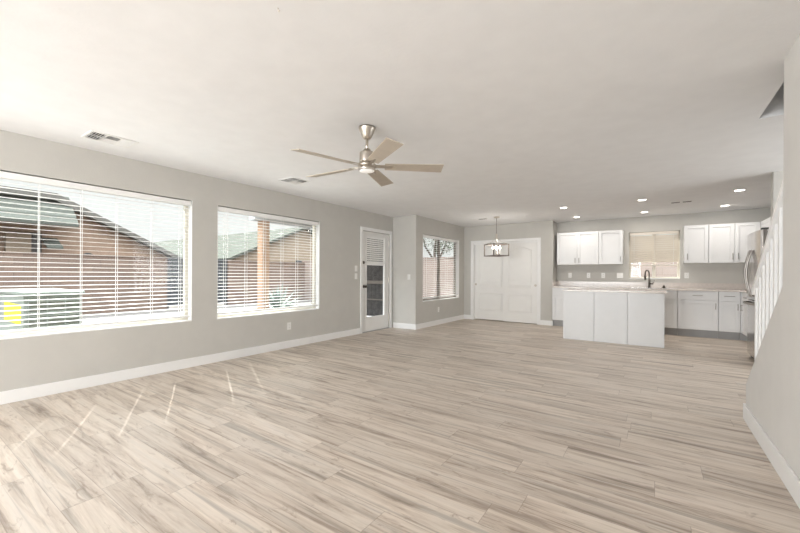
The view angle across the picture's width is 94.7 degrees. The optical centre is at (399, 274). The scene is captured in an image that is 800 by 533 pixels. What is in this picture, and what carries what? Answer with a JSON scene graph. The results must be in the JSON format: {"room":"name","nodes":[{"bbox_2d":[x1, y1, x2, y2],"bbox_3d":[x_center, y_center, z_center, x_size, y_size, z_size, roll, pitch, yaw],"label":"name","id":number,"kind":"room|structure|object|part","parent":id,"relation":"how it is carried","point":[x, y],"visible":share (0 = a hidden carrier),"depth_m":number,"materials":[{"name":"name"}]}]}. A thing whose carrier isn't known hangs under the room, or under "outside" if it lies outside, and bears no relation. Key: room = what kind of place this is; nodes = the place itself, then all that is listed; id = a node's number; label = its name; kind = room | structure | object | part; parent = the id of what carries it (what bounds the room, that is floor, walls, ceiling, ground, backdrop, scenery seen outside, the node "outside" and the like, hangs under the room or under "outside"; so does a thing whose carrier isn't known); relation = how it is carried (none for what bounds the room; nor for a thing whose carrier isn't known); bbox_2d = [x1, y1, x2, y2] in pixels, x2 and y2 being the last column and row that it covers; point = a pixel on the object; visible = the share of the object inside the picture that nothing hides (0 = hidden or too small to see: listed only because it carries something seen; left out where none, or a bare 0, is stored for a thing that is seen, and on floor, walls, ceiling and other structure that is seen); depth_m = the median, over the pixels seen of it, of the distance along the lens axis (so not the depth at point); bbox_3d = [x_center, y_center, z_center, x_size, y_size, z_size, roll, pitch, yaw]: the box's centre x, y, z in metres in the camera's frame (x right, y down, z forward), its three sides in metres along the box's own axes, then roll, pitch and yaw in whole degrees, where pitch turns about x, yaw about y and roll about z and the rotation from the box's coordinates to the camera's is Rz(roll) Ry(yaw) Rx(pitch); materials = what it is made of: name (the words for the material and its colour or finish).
{"room":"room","nodes":[
{"label":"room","id":0,"kind":"room"},
{"bbox_2d":[0,130,392,391],"bbox_3d":[-3.486,-0.063,3.490,0.150,2.440,11.790,0,0,35],"label":"wall","id":1,"kind":"structure","parent":0,"point":[38,360],"depth_m":4.63,"materials":[{"name":"beige paint"}]},
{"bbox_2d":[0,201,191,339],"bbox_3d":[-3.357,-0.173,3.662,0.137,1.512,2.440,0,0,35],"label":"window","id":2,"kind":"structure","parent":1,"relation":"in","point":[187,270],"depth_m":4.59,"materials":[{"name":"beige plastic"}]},
{"bbox_2d":[0,171,190,333],"bbox_3d":[-3.330,-0.193,3.643,0.060,1.451,2.414,0,0,35],"label":"window blind","id":3,"kind":"object","parent":2,"relation":"attached to","point":[3,175],"visible":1,"depth_m":3.78,"materials":[{"name":"white plastic"}]},
{"bbox_3d":[-3.430,-0.174,3.501,0.056,1.373,0.004,0,0,35],"label":"ladder cord","id":4,"kind":"part","parent":3,"relation":"part of","materials":[{"name":"white fabric"}]},
{"bbox_3d":[-3.252,-0.173,3.761,0.056,1.373,0.004,0,0,35],"label":"ladder cord","id":5,"kind":"part","parent":3,"relation":"part of","materials":[{"name":"white fabric"}]},
{"bbox_3d":[-3.335,0.521,3.644,0.052,0.024,2.404,0,0,35],"label":"rail","id":6,"kind":"part","parent":3,"relation":"part of","materials":[{"name":"white plastic"}]},
{"bbox_3d":[-3.081,-0.173,4.009,0.056,1.373,0.004,0,0,35],"label":"ladder cord","id":7,"kind":"part","parent":3,"relation":"part of","materials":[{"name":"white fabric"}]},
{"bbox_3d":[-2.888,-0.172,4.288,0.056,1.373,0.004,0,0,35],"label":"ladder cord","id":8,"kind":"part","parent":3,"relation":"part of","materials":[{"name":"white fabric"}]},
{"bbox_3d":[-2.713,-0.171,4.542,0.056,1.373,0.004,0,0,35],"label":"ladder cord","id":9,"kind":"part","parent":3,"relation":"part of","materials":[{"name":"white fabric"}]},
{"bbox_3d":[-3.340,0.577,3.648,0.087,0.012,2.438,0,0,35],"label":"sill","id":10,"kind":"part","parent":2,"relation":"part of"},
{"bbox_2d":[0,328,359,404],"bbox_3d":[-3.781,1.098,2.927,0.013,0.115,10.535,0,0,35],"label":"baseboard","id":11,"kind":"structure","parent":1,"relation":"attached to","point":[10,396],"depth_m":4.21,"materials":[{"name":"white wood"}]},
{"bbox_2d":[217,207,319,318],"bbox_3d":[-1.966,-0.159,5.681,0.137,1.516,1.817,0,0,35],"label":"window","id":12,"kind":"structure","parent":1,"relation":"in","point":[316,254],"depth_m":6.39,"materials":[{"name":"beige plastic"}]},
{"bbox_2d":[217,206,318,314],"bbox_3d":[-1.936,-0.182,5.655,0.072,1.448,1.785,0,0,35],"label":"window blind","id":13,"kind":"object","parent":12,"relation":"attached to","point":[220,209],"visible":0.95,"depth_m":5.51,"materials":[{"name":"white plastic"}]},
{"bbox_3d":[-2.387,-0.165,5.016,0.056,1.370,0.004,0,0,35],"label":"ladder cord","id":14,"kind":"part","parent":13,"relation":"part of","materials":[{"name":"white fabric"}]},
{"bbox_3d":[-2.032,-0.163,5.530,0.056,1.370,0.004,0,0,35],"label":"ladder cord","id":15,"kind":"part","parent":13,"relation":"part of","materials":[{"name":"white fabric"}]},
{"bbox_3d":[-1.946,0.530,5.660,0.052,0.024,1.775,0,0,35],"label":"rail","id":16,"kind":"part","parent":13,"relation":"part of","materials":[{"name":"white plastic"}]},
{"bbox_3d":[-1.689,-0.162,6.028,0.056,1.370,0.004,0,0,35],"label":"ladder cord","id":17,"kind":"part","parent":13,"relation":"part of","materials":[{"name":"white fabric"}]},
{"bbox_3d":[-1.510,-0.161,6.288,0.056,1.370,0.004,0,0,35],"label":"ladder cord","id":18,"kind":"part","parent":13,"relation":"part of","materials":[{"name":"white fabric"}]},
{"bbox_3d":[-1.948,0.593,5.666,0.087,0.012,1.815,0,0,35],"label":"sill","id":19,"kind":"part","parent":12,"relation":"part of","materials":[{"name":"white paint"}]},
{"bbox_2d":[287,322,290,329],"bbox_3d":[-1.761,0.819,5.859,0.009,0.115,0.072,0,0,35],"label":"wall outlet","id":20,"kind":"object","parent":1,"relation":"attached to","point":[288,323],"visible":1,"depth_m":5.85,"materials":[{"name":"white plastic"}]},
{"bbox_2d":[362,231,389,332],"bbox_3d":[-0.507,0.149,7.721,0.132,2.045,0.940,0,0,35],"label":"door","id":21,"kind":"structure","parent":1,"relation":"in","point":[379,322],"depth_m":7.74,"materials":[{"name":"white paint"}]},
{"bbox_3d":[-0.508,0.049,7.722,0.012,1.715,0.660,0,0,35],"label":"glass frame","id":22,"kind":"part","parent":21,"relation":"part of","materials":[{"name":"white paint"}]},
{"bbox_2d":[360,226,391,333],"bbox_3d":[-0.480,0.112,7.704,0.018,2.118,1.058,0,0,35],"label":"trim","id":23,"kind":"structure","parent":1,"relation":"attached to","point":[361,227],"depth_m":7.31,"materials":[{"name":"white wood"}]},
{"bbox_2d":[367,236,383,265],"bbox_3d":[-0.519,-0.481,7.731,0.028,0.585,0.582,0,0,35],"label":"raised blind","id":24,"kind":"object","parent":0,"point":[373,259],"depth_m":7.73,"materials":[{"name":"white plastic"}]},
{"bbox_2d":[0,0,799,226],"bbox_3d":[0.653,-1.403,2.348,8.400,0.280,15.000,0,0,35],"label":"ceiling","id":25,"kind":"structure","parent":0,"point":[530,109],"depth_m":2.57,"materials":[{"name":"white paint"}]},
{"bbox_2d":[81,130,138,147],"bbox_3d":[-2.736,-1.274,3.487,0.270,0.015,0.370,0,0,35],"label":"ceiling vent","id":26,"kind":"object","parent":25,"relation":"in","point":[94,135],"visible":1,"depth_m":3.47,"materials":[{"name":"metal"}]},
{"bbox_2d":[279,177,309,184],"bbox_3d":[-1.431,-1.268,4.998,0.290,0.014,0.300,0,0,35],"label":"ceiling vent","id":27,"kind":"object","parent":25,"relation":"in","point":[293,180],"visible":1,"depth_m":4.98,"materials":[{"name":"metal"}]},
{"bbox_2d":[291,124,443,186],"bbox_3d":[-0.320,-1.075,3.197,1.251,0.385,1.293,0,0,35],"label":"ceiling fan","id":28,"kind":"object","parent":25,"relation":"hanging from","point":[366,164],"visible":1,"depth_m":3.14,"materials":[{"name":"silver metal"}]},
{"bbox_3d":[-0.597,-0.933,2.918,0.505,0.034,0.132,0,0,-40],"label":"blade","id":29,"kind":"part","parent":28,"relation":"part of","materials":[{"name":"beige wood"}]},
{"bbox_3d":[-0.633,-0.933,3.395,0.505,0.034,0.132,0,0,32],"label":"blade","id":30,"kind":"part","parent":28,"relation":"part of","materials":[{"name":"beige wood"}]},
{"bbox_3d":[-0.191,-0.931,3.578,0.132,0.034,0.505,0,0,14],"label":"blade","id":31,"kind":"part","parent":28,"relation":"part of","materials":[{"name":"brown wood"}]},
{"bbox_3d":[-0.144,-0.933,3.194,0.165,0.024,0.059,0,0,-4],"label":"blade arm","id":32,"kind":"part","parent":28,"relation":"part of","materials":[{"name":"silver metal"}]},
{"bbox_3d":[-0.131,-0.931,2.805,0.132,0.034,0.505,0,0,-22],"label":"blade","id":33,"kind":"part","parent":28,"relation":"part of","materials":[{"name":"beige wood"}]},
{"bbox_3d":[0.120,-0.930,3.213,0.505,0.034,0.132,0,0,-4],"label":"blade","id":34,"kind":"part","parent":28,"relation":"part of","materials":[{"name":"beige wood"}]},
{"bbox_2d":[484,217,508,256],"bbox_3d":[2.109,-0.826,8.059,0.390,0.860,0.390,0,0,-18],"label":"chandelier","id":35,"kind":"object","parent":25,"relation":"hanging from","point":[497,249],"visible":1,"depth_m":8.05,"materials":[{"name":"silver metal"}]},
{"bbox_2d":[670,200,693,203],"bbox_3d":[4.836,-1.240,6.339,0.320,0.006,0.150,0,0,35],"label":"ceiling vent","id":36,"kind":"object","parent":25,"relation":"in","point":[692,200],"visible":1,"depth_m":6.36,"materials":[{"name":"metal"}]},
{"bbox_2d":[0,319,799,532],"bbox_3d":[0.640,1.252,2.348,8.400,0.150,15.000,0,0,35],"label":"floor","id":37,"kind":"structure","parent":0,"point":[463,425],"depth_m":2.54,"materials":[{"name":"wood"}]},
{"bbox_2d":[552,288,582,325],"bbox_3d":[3.904,0.750,8.520,0.634,0.885,0.532,0,0,35],"label":"base cabinet","id":38,"kind":"object","parent":37,"relation":"on","point":[557,293],"visible":0.42,"depth_m":8.46,"materials":[{"name":"white wood"}]},
{"bbox_3d":[3.779,0.765,8.338,0.628,0.556,0.024,0,0,35],"label":"door","id":39,"kind":"part","parent":38,"relation":"part of","materials":[{"name":"white wood"}]},
{"bbox_3d":[3.780,0.391,8.336,0.628,0.169,0.020,0,0,35],"label":"drawer","id":40,"kind":"part","parent":38,"relation":"part of","materials":[{"name":"white wood"}]},
{"bbox_2d":[563,291,664,347],"bbox_3d":[3.830,0.752,6.660,1.528,0.880,0.602,0,0,35],"label":"kitchen island","id":41,"kind":"object","parent":37,"relation":"on","point":[637,319],"visible":0.98,"depth_m":6.37,"materials":[{"name":"white wood"}]},
{"bbox_3d":[3.244,0.749,6.709,0.507,0.880,0.018,0,0,35],"label":"panel","id":42,"kind":"part","parent":41,"relation":"part of","materials":[{"name":"white wood"}]},
{"bbox_3d":[3.664,0.751,6.420,0.502,0.880,0.018,0,0,35],"label":"panel","id":43,"kind":"part","parent":41,"relation":"part of","materials":[{"name":"white wood"}]},
{"bbox_2d":[562,288,666,293],"bbox_3d":[3.841,0.296,6.651,1.573,0.032,0.667,0,0,35],"label":"island countertop","id":44,"kind":"structure","parent":41,"relation":"on","point":[568,289],"depth_m":6.45,"materials":[{"name":"stone"}]},
{"bbox_3d":[4.084,0.753,6.130,0.507,0.880,0.018,0,0,35],"label":"panel","id":45,"kind":"part","parent":41,"relation":"part of","materials":[{"name":"white wood"}]},
{"bbox_2d":[661,290,677,334],"bbox_3d":[5.216,0.756,7.615,0.805,0.885,0.532,0,0,35],"label":"base cabinet","id":46,"kind":"object","parent":37,"relation":"on","point":[671,298],"visible":0.27,"depth_m":7.27,"materials":[{"name":"white wood"}]},
{"bbox_2d":[552,281,746,292],"bbox_3d":[4.795,0.239,6.968,3.868,0.145,2.079,0,0,35],"label":"countertop","id":47,"kind":"structure","parent":46,"relation":"on","point":[718,287],"depth_m":7.68,"materials":[{"name":"stone"}]},
{"bbox_2d":[644,270,654,287],"bbox_3d":[5.234,0.091,7.771,0.205,0.378,0.092,0,0,1],"label":"kitchen faucet","id":48,"kind":"object","parent":47,"relation":"on","point":[649,283],"visible":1,"depth_m":7.77,"materials":[{"name":"black metal"}]},
{"bbox_3d":[5.092,0.397,7.432,0.799,0.169,0.020,0,0,35],"label":"drawer","id":49,"kind":"part","parent":46,"relation":"part of","materials":[{"name":"white wood"}]},
{"bbox_3d":[5.258,0.772,7.319,0.393,0.556,0.024,0,0,35],"label":"door","id":50,"kind":"part","parent":46,"relation":"part of","materials":[{"name":"white wood"}]},
{"bbox_2d":[677,291,717,337],"bbox_3d":[5.799,0.759,7.214,0.602,0.885,0.532,0,0,35],"label":"base cabinet","id":51,"kind":"object","parent":37,"relation":"on","point":[697,311],"visible":1,"depth_m":7.04,"materials":[{"name":"white wood"}]},
{"bbox_3d":[5.674,0.400,7.031,0.596,0.169,0.020,0,0,35],"label":"drawer","id":52,"kind":"part","parent":51,"relation":"part of","materials":[{"name":"white wood"}]},
{"bbox_3d":[5.674,0.774,7.032,0.596,0.556,0.024,0,0,35],"label":"door","id":53,"kind":"part","parent":51,"relation":"part of","materials":[{"name":"white wood"}]},
{"bbox_2d":[718,292,739,339],"bbox_3d":[6.175,0.761,6.955,0.303,0.885,0.532,0,0,35],"label":"base cabinet","id":54,"kind":"object","parent":37,"relation":"on","point":[728,302],"visible":0.98,"depth_m":6.78,"materials":[{"name":"white wood"}]},
{"bbox_3d":[6.050,0.402,6.772,0.297,0.169,0.020,0,0,35],"label":"drawer","id":55,"kind":"part","parent":54,"relation":"part of","materials":[{"name":"white wood"}]},
{"bbox_3d":[6.050,0.775,6.773,0.297,0.556,0.024,0,0,35],"label":"door","id":56,"kind":"part","parent":54,"relation":"part of","materials":[{"name":"white wood"}]},
{"bbox_2d":[740,292,747,340],"bbox_3d":[6.114,0.760,6.058,0.658,0.885,2.079,0,0,35],"label":"base cabinet","id":57,"kind":"object","parent":37,"relation":"on","point":[743,296],"visible":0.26,"depth_m":6.57,"materials":[{"name":"white wood"}]},
{"bbox_3d":[5.934,0.777,6.300,0.020,0.560,0.746,0,0,35],"label":"door","id":58,"kind":"part","parent":57,"relation":"part of","materials":[{"name":"white wood"}]},
{"bbox_3d":[5.936,0.402,6.300,0.020,0.169,0.746,0,0,35],"label":"drawer","id":59,"kind":"part","parent":57,"relation":"part of","materials":[{"name":"white wood"}]},
{"bbox_2d":[743,227,768,358],"bbox_3d":[5.112,0.302,4.874,0.832,1.792,0.920,0,0,35],"label":"fridge","id":60,"kind":"object","parent":37,"relation":"on","point":[755,240],"visible":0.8,"depth_m":5.03,"materials":[{"name":"silver metal"}]},
{"bbox_3d":[4.841,-0.013,5.129,0.093,0.644,0.028,0,0,35],"label":"handle","id":61,"kind":"part","parent":60,"relation":"part of","materials":[{"name":"grey metal"}]},
{"bbox_3d":[4.778,-0.014,5.038,0.093,0.644,0.028,0,0,35],"label":"handle","id":62,"kind":"part","parent":60,"relation":"part of","materials":[{"name":"grey metal"}]},
{"bbox_3d":[4.995,-0.113,5.237,0.070,0.920,0.457,0,0,35],"label":"door","id":63,"kind":"part","parent":60,"relation":"part of","materials":[{"name":"silver metal"}]},
{"bbox_3d":[4.859,0.739,5.047,0.070,0.765,0.920,0,0,35],"label":"freezer drawer","id":64,"kind":"part","parent":60,"relation":"part of","materials":[{"name":"silver metal"}]},
{"bbox_3d":[4.732,-0.114,4.856,0.070,0.920,0.457,0,0,35],"label":"door","id":65,"kind":"part","parent":60,"relation":"part of","materials":[{"name":"silver metal"}]},
{"bbox_2d":[392,216,409,326],"bbox_3d":[0.066,-0.046,8.110,0.457,2.440,0.150,0,0,35],"label":"wall","id":66,"kind":"structure","parent":0,"point":[401,225],"depth_m":8.04,"materials":[{"name":"beige paint"}]},
{"bbox_2d":[393,322,415,329],"bbox_3d":[0.094,1.117,7.988,0.590,0.115,0.013,0,0,35],"label":"baseboard","id":67,"kind":"structure","parent":66,"relation":"attached to","point":[395,325],"depth_m":7.98,"materials":[{"name":"white wood"}]},
{"bbox_2d":[410,215,463,323],"bbox_3d":[1.001,-0.042,8.931,0.150,2.440,2.564,0,0,35],"label":"wall","id":68,"kind":"structure","parent":0,"point":[420,311],"depth_m":8.23,"materials":[{"name":"beige paint"}]},
{"bbox_2d":[416,315,463,329],"bbox_3d":[1.016,1.121,8.818,0.013,0.115,2.401,0,0,35],"label":"baseboard","id":69,"kind":"structure","parent":68,"relation":"attached to","point":[455,318],"depth_m":8.64,"materials":[{"name":"white wood"}]},
{"bbox_2d":[423,240,458,301],"bbox_3d":[0.959,-0.143,8.855,0.137,1.489,1.820,0,0,35],"label":"window","id":70,"kind":"structure","parent":68,"relation":"in","point":[456,269],"depth_m":9.57,"materials":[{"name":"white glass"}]},
{"bbox_2d":[423,234,458,298],"bbox_3d":[0.984,-0.172,8.833,0.060,1.410,1.788,0,0,35],"label":"window blind","id":71,"kind":"object","parent":70,"relation":"attached to","point":[424,236],"visible":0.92,"depth_m":8.76,"materials":[{"name":"white plastic"}]},
{"bbox_3d":[0.567,-0.155,8.232,0.056,1.332,0.004,0,0,35],"label":"ladder cord","id":72,"kind":"part","parent":71,"relation":"part of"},
{"bbox_3d":[0.979,0.521,8.834,0.052,0.024,1.778,0,0,35],"label":"rail","id":73,"kind":"part","parent":71,"relation":"part of","materials":[{"name":"white plastic"}]},
{"bbox_3d":[1.390,-0.151,9.426,0.056,1.332,0.004,0,0,35],"label":"ladder cord","id":74,"kind":"part","parent":71,"relation":"part of","materials":[{"name":"white fabric"}]},
{"bbox_3d":[0.976,0.595,8.841,0.087,0.012,1.818,0,0,35],"label":"sill","id":75,"kind":"part","parent":70,"relation":"part of","materials":[{"name":"white paint"}]},
{"bbox_2d":[464,221,553,320],"bbox_3d":[2.657,-0.034,9.238,2.229,2.440,0.120,0,0,35],"label":"wall","id":76,"kind":"structure","parent":0,"point":[543,229],"depth_m":8.89,"materials":[{"name":"beige paint"}]},
{"bbox_2d":[475,244,503,320],"bbox_3d":[2.336,0.177,9.486,0.858,1.975,0.046,0,0,35],"label":"door","id":77,"kind":"structure","parent":76,"relation":"in","point":[489,271],"depth_m":9.50,"materials":[{"name":"white paint"}]},
{"bbox_3d":[2.325,0.707,9.471,0.604,0.445,0.012,0,0,35],"label":"panel","id":78,"kind":"part","parent":77,"relation":"part of","materials":[{"name":"white paint"}]},
{"bbox_3d":[2.330,-0.168,9.471,0.604,1.015,0.012,0,0,35],"label":"arched panel","id":79,"kind":"part","parent":77,"relation":"part of","materials":[{"name":"white paint"}]},
{"bbox_2d":[470,237,540,324],"bbox_3d":[2.624,0.155,9.249,1.769,2.062,0.138,0,0,35],"label":"trim","id":80,"kind":"structure","parent":76,"relation":"attached to","point":[472,316],"depth_m":8.97,"materials":[{"name":"white wood"}]},
{"bbox_2d":[474,240,536,244],"bbox_3d":[2.608,-0.791,9.220,1.593,0.045,0.012,0,0,35],"label":"trim","id":81,"kind":"structure","parent":76,"relation":"attached to","point":[534,240],"depth_m":9.10,"materials":[{"name":"white wood"}]},
{"bbox_2d":[503,242,536,323],"bbox_3d":[2.937,0.183,9.017,0.814,1.981,0.046,0,0,35],"label":"door","id":82,"kind":"structure","parent":76,"relation":"in","point":[520,267],"depth_m":8.99,"materials":[{"name":"white paint"}]},
{"bbox_3d":[2.924,0.710,9.002,0.564,0.445,0.012,0,0,35],"label":"panel","id":83,"kind":"part","parent":82,"relation":"part of","materials":[{"name":"white paint"}]},
{"bbox_3d":[2.929,-0.165,9.002,0.564,1.015,0.012,0,0,35],"label":"arched panel","id":84,"kind":"part","parent":82,"relation":"part of","materials":[{"name":"white paint"}]},
{"bbox_2d":[540,320,552,325],"bbox_3d":[3.429,1.133,8.621,0.276,0.115,0.013,0,0,35],"label":"baseboard","id":85,"kind":"structure","parent":76,"relation":"attached to","point":[542,322],"depth_m":8.62,"materials":[{"name":"white wood"}]},
{"bbox_2d":[554,222,556,280],"bbox_3d":[3.694,-0.029,8.885,0.120,2.440,0.476,0,0,35],"label":"wall","id":86,"kind":"structure","parent":0,"point":[555,223],"depth_m":8.80,"materials":[{"name":"beige paint"}]},
{"bbox_2d":[557,208,770,283],"bbox_3d":[5.471,-0.020,7.859,3.970,2.440,0.150,0,0,35],"label":"wall","id":87,"kind":"structure","parent":0,"point":[698,272],"depth_m":7.69,"materials":[{"name":"beige paint"}]},
{"bbox_2d":[557,231,599,264],"bbox_3d":[4.106,-0.593,8.495,0.860,0.732,0.352,0,0,35],"label":"upper cabinet","id":88,"kind":"object","parent":87,"relation":"attached to","point":[575,248],"visible":1,"depth_m":8.36,"materials":[{"name":"white wood"}]},
{"bbox_3d":[3.853,-0.594,8.510,0.427,0.732,0.024,0,0,35],"label":"door","id":89,"kind":"part","parent":88,"relation":"part of","materials":[{"name":"white wood"}]},
{"bbox_3d":[4.209,-0.592,8.265,0.424,0.732,0.024,0,0,35],"label":"door","id":90,"kind":"part","parent":88,"relation":"part of","materials":[{"name":"white wood"}]},
{"bbox_2d":[599,230,623,264],"bbox_3d":[4.649,-0.590,8.120,0.452,0.732,0.352,0,0,35],"label":"upper cabinet","id":91,"kind":"object","parent":87,"relation":"attached to","point":[611,242],"visible":1,"depth_m":8.02,"materials":[{"name":"white wood"}]},
{"bbox_2d":[617,273,622,277],"bbox_3d":[4.875,0.025,8.172,0.118,0.115,0.010,0,0,35],"label":"light switch","id":92,"kind":"object","parent":87,"relation":"attached to","point":[619,275],"visible":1,"depth_m":8.17,"materials":[{"name":"white plastic"}]},
{"bbox_2d":[629,231,679,278],"bbox_3d":[5.423,-0.410,7.883,0.890,1.001,0.137,0,0,35],"label":"window","id":93,"kind":"structure","parent":87,"relation":"in","point":[653,263],"depth_m":7.88,"materials":[{"name":"beige plastic"}]},
{"bbox_2d":[630,231,678,265],"bbox_3d":[5.405,-0.545,7.856,0.860,0.719,0.060,0,0,35],"label":"window blind","id":94,"kind":"object","parent":93,"relation":"attached to","point":[646,247],"visible":1,"depth_m":7.83,"materials":[{"name":"beige fabric"}]},
{"bbox_3d":[5.404,-0.198,7.858,0.850,0.024,0.052,0,0,35],"label":"rail","id":95,"kind":"part","parent":94,"relation":"part of","materials":[{"name":"beige plastic"}]},
{"bbox_3d":[5.686,-0.525,7.665,0.004,0.641,0.056,0,0,35],"label":"ladder cord","id":96,"kind":"part","parent":94,"relation":"part of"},
{"bbox_3d":[5.406,0.084,7.862,0.890,0.012,0.087,0,0,35],"label":"sill","id":97,"kind":"part","parent":93,"relation":"part of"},
{"bbox_2d":[683,225,708,262],"bbox_3d":[5.849,-0.593,7.293,0.373,0.732,0.352,0,0,35],"label":"upper cabinet","id":98,"kind":"object","parent":87,"relation":"attached to","point":[695,237],"visible":1,"depth_m":7.19,"materials":[{"name":"white wood"}]},
{"bbox_2d":[709,222,759,262],"bbox_3d":[6.299,-0.588,6.983,0.713,0.732,0.352,0,0,35],"label":"upper cabinet","id":99,"kind":"object","parent":87,"relation":"attached to","point":[727,242],"visible":0.88,"depth_m":6.90,"materials":[{"name":"white wood"}]},
{"bbox_3d":[6.080,-0.589,6.976,0.360,0.732,0.024,0,0,35],"label":"door","id":100,"kind":"part","parent":99,"relation":"part of","materials":[{"name":"white wood"}]},
{"bbox_3d":[6.378,-0.588,6.770,0.336,0.732,0.024,0,0,35],"label":"door","id":101,"kind":"part","parent":99,"relation":"part of","materials":[{"name":"white wood"}]},
{"bbox_2d":[746,34,799,479],"bbox_3d":[0.285,-0.045,-0.758,0.090,2.440,9.075,0,0,35],"label":"wall","id":102,"kind":"structure","parent":0,"point":[773,382],"depth_m":2.09,"materials":[{"name":"white paint"}]},
{"bbox_2d":[751,180,782,360],"bbox_3d":[2.534,0.072,2.511,0.060,1.405,0.919,0,0,35],"label":"stair railing","id":103,"kind":"object","parent":102,"relation":"on","point":[768,281],"visible":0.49,"depth_m":2.50,"materials":[{"name":"white wood"}]},
{"bbox_3d":[2.535,-0.235,2.511,0.060,0.790,0.919,0,0,35],"label":"handrail","id":104,"kind":"part","parent":103,"relation":"part of","materials":[{"name":"white wood"}]},
{"bbox_2d":[743,403,799,508],"bbox_3d":[0.284,1.110,-0.741,0.103,0.130,9.108,0,0,35],"label":"baseboard","id":105,"kind":"structure","parent":102,"relation":"attached to","point":[787,475],"depth_m":2.24,"materials":[{"name":"white wood"}]},
{"bbox_2d":[771,171,782,218],"bbox_3d":[5.431,-0.021,3.926,2.112,2.440,0.130,0,0,35],"label":"wall","id":106,"kind":"structure","parent":0,"point":[776,177],"depth_m":4.46,"materials":[{"name":"beige paint"}]},
{"bbox_3d":[6.136,-0.017,5.414,0.100,2.440,3.120,0,0,35],"label":"wall","id":107,"kind":"structure","parent":0,"visible":0},
{"bbox_2d":[761,217,770,230],"bbox_3d":[5.870,-0.791,5.418,0.348,0.325,2.780,0,0,35],"label":"upper cabinet","id":108,"kind":"object","parent":107,"relation":"attached to","point":[765,223],"visible":0.06,"depth_m":6.34,"materials":[{"name":"white wood"}]},
{"label":"outside","id":109,"kind":"structure","parent":0,"visible":0},
{"bbox_2d":[82,299,311,323],"bbox_3d":[-6.683,1.442,16.746,90.000,0.300,100.000,0,0,35],"label":"yard","id":110,"kind":"structure","parent":109,"point":[254,305],"depth_m":12.12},
{"bbox_2d":[0,288,84,330],"bbox_3d":[-4.910,0.755,5.040,1.440,1.090,0.660,0,0,35],"label":"air conditioner","id":111,"kind":"object","parent":110,"relation":"on","point":[78,294],"visible":0.44,"depth_m":4.68,"materials":[{"name":"metal"}]},
{"bbox_2d":[0,251,167,313],"bbox_3d":[-16.288,0.286,2.978,0.240,1.920,26.420,0,0,35],"label":"wall","id":112,"kind":"structure","parent":110,"relation":"on","point":[13,259],"depth_m":12.05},
{"bbox_2d":[167,257,226,308],"bbox_3d":[-8.111,0.310,14.843,0.060,1.950,2.380,0,0,35],"label":"gate","id":113,"kind":"object","parent":112,"relation":"attached to","point":[174,260],"visible":0.42,"depth_m":14.18,"materials":[{"name":"metal"}]},
{"bbox_2d":[0,185,181,257],"bbox_3d":[-17.250,-0.869,11.618,7.200,4.220,17.550,0,0,35],"label":"neighbor house","id":114,"kind":"structure","parent":110,"relation":"on","point":[139,249],"depth_m":13.44,"materials":[{"name":"beige paint"}]},
{"bbox_2d":[153,227,311,261],"bbox_3d":[-18.862,-1.091,34.257,30.050,4.650,11.520,0,0,35],"label":"neighbor house","id":115,"kind":"structure","parent":110,"relation":"on","point":[249,253],"depth_m":25.20,"materials":[{"name":"beige paint"}]},
{"bbox_2d":[227,260,304,304],"bbox_3d":[-6.244,0.334,17.552,0.240,1.920,4.180,0,0,35],"label":"wall","id":116,"kind":"structure","parent":110,"relation":"on","point":[276,268],"depth_m":16.85,"materials":[{"name":"brown brick"}]},
{"bbox_2d":[256,285,300,307],"bbox_3d":[-4.345,0.797,13.223,1.534,0.987,1.838,0,0,-11],"label":"agave plant","id":117,"kind":"object","parent":110,"relation":"on","point":[271,297],"visible":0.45,"depth_m":12.96,"materials":[{"name":"green plant"}]},
{"bbox_2d":[423,238,452,256],"bbox_3d":[1.637,-0.633,16.590,2.057,3.937,1.679,0,0,35],"label":"tree","id":118,"kind":"object","parent":110,"relation":"on","point":[444,246],"visible":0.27,"depth_m":16.59,"materials":[{"name":"green plant"}]},
{"bbox_2d":[302,251,676,299],"bbox_3d":[6.115,0.343,11.694,27.200,2.020,0.240,0,0,35],"label":"wall","id":119,"kind":"structure","parent":110,"relation":"on","point":[430,282],"depth_m":14.58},
{"bbox_3d":[-0.745,1.290,10.590,3.364,0.060,7.400,0,0,35],"label":"patio","id":120,"kind":"object","parent":110,"relation":"on","visible":0},
{"bbox_2d":[249,216,311,308],"bbox_3d":[-1.613,-0.169,9.140,2.970,2.850,3.220,0,0,35],"label":"patio cover","id":121,"kind":"object","parent":120,"relation":"on","point":[266,243],"visible":0.08,"depth_m":8.66,"materials":[{"name":"pink paint"}]},
{"bbox_3d":[-3.228,-0.002,8.710,0.190,2.500,0.190,0,0,35],"label":"post","id":122,"kind":"part","parent":121,"relation":"part of","materials":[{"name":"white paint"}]},
{"bbox_2d":[367,238,382,315],"bbox_3d":[-0.720,-0.140,10.662,2.512,2.700,0.060,0,0,35],"label":"screen","id":123,"kind":"object","parent":120,"relation":"on","point":[374,273],"visible":0.12,"depth_m":10.67,"materials":[{"name":"grey metal"}]},
{"bbox_3d":[-0.729,0.225,10.654,2.510,0.090,0.040,0,0,35],"label":"rail","id":124,"kind":"part","parent":123,"relation":"part of","materials":[{"name":"grey metal"}]}
]}

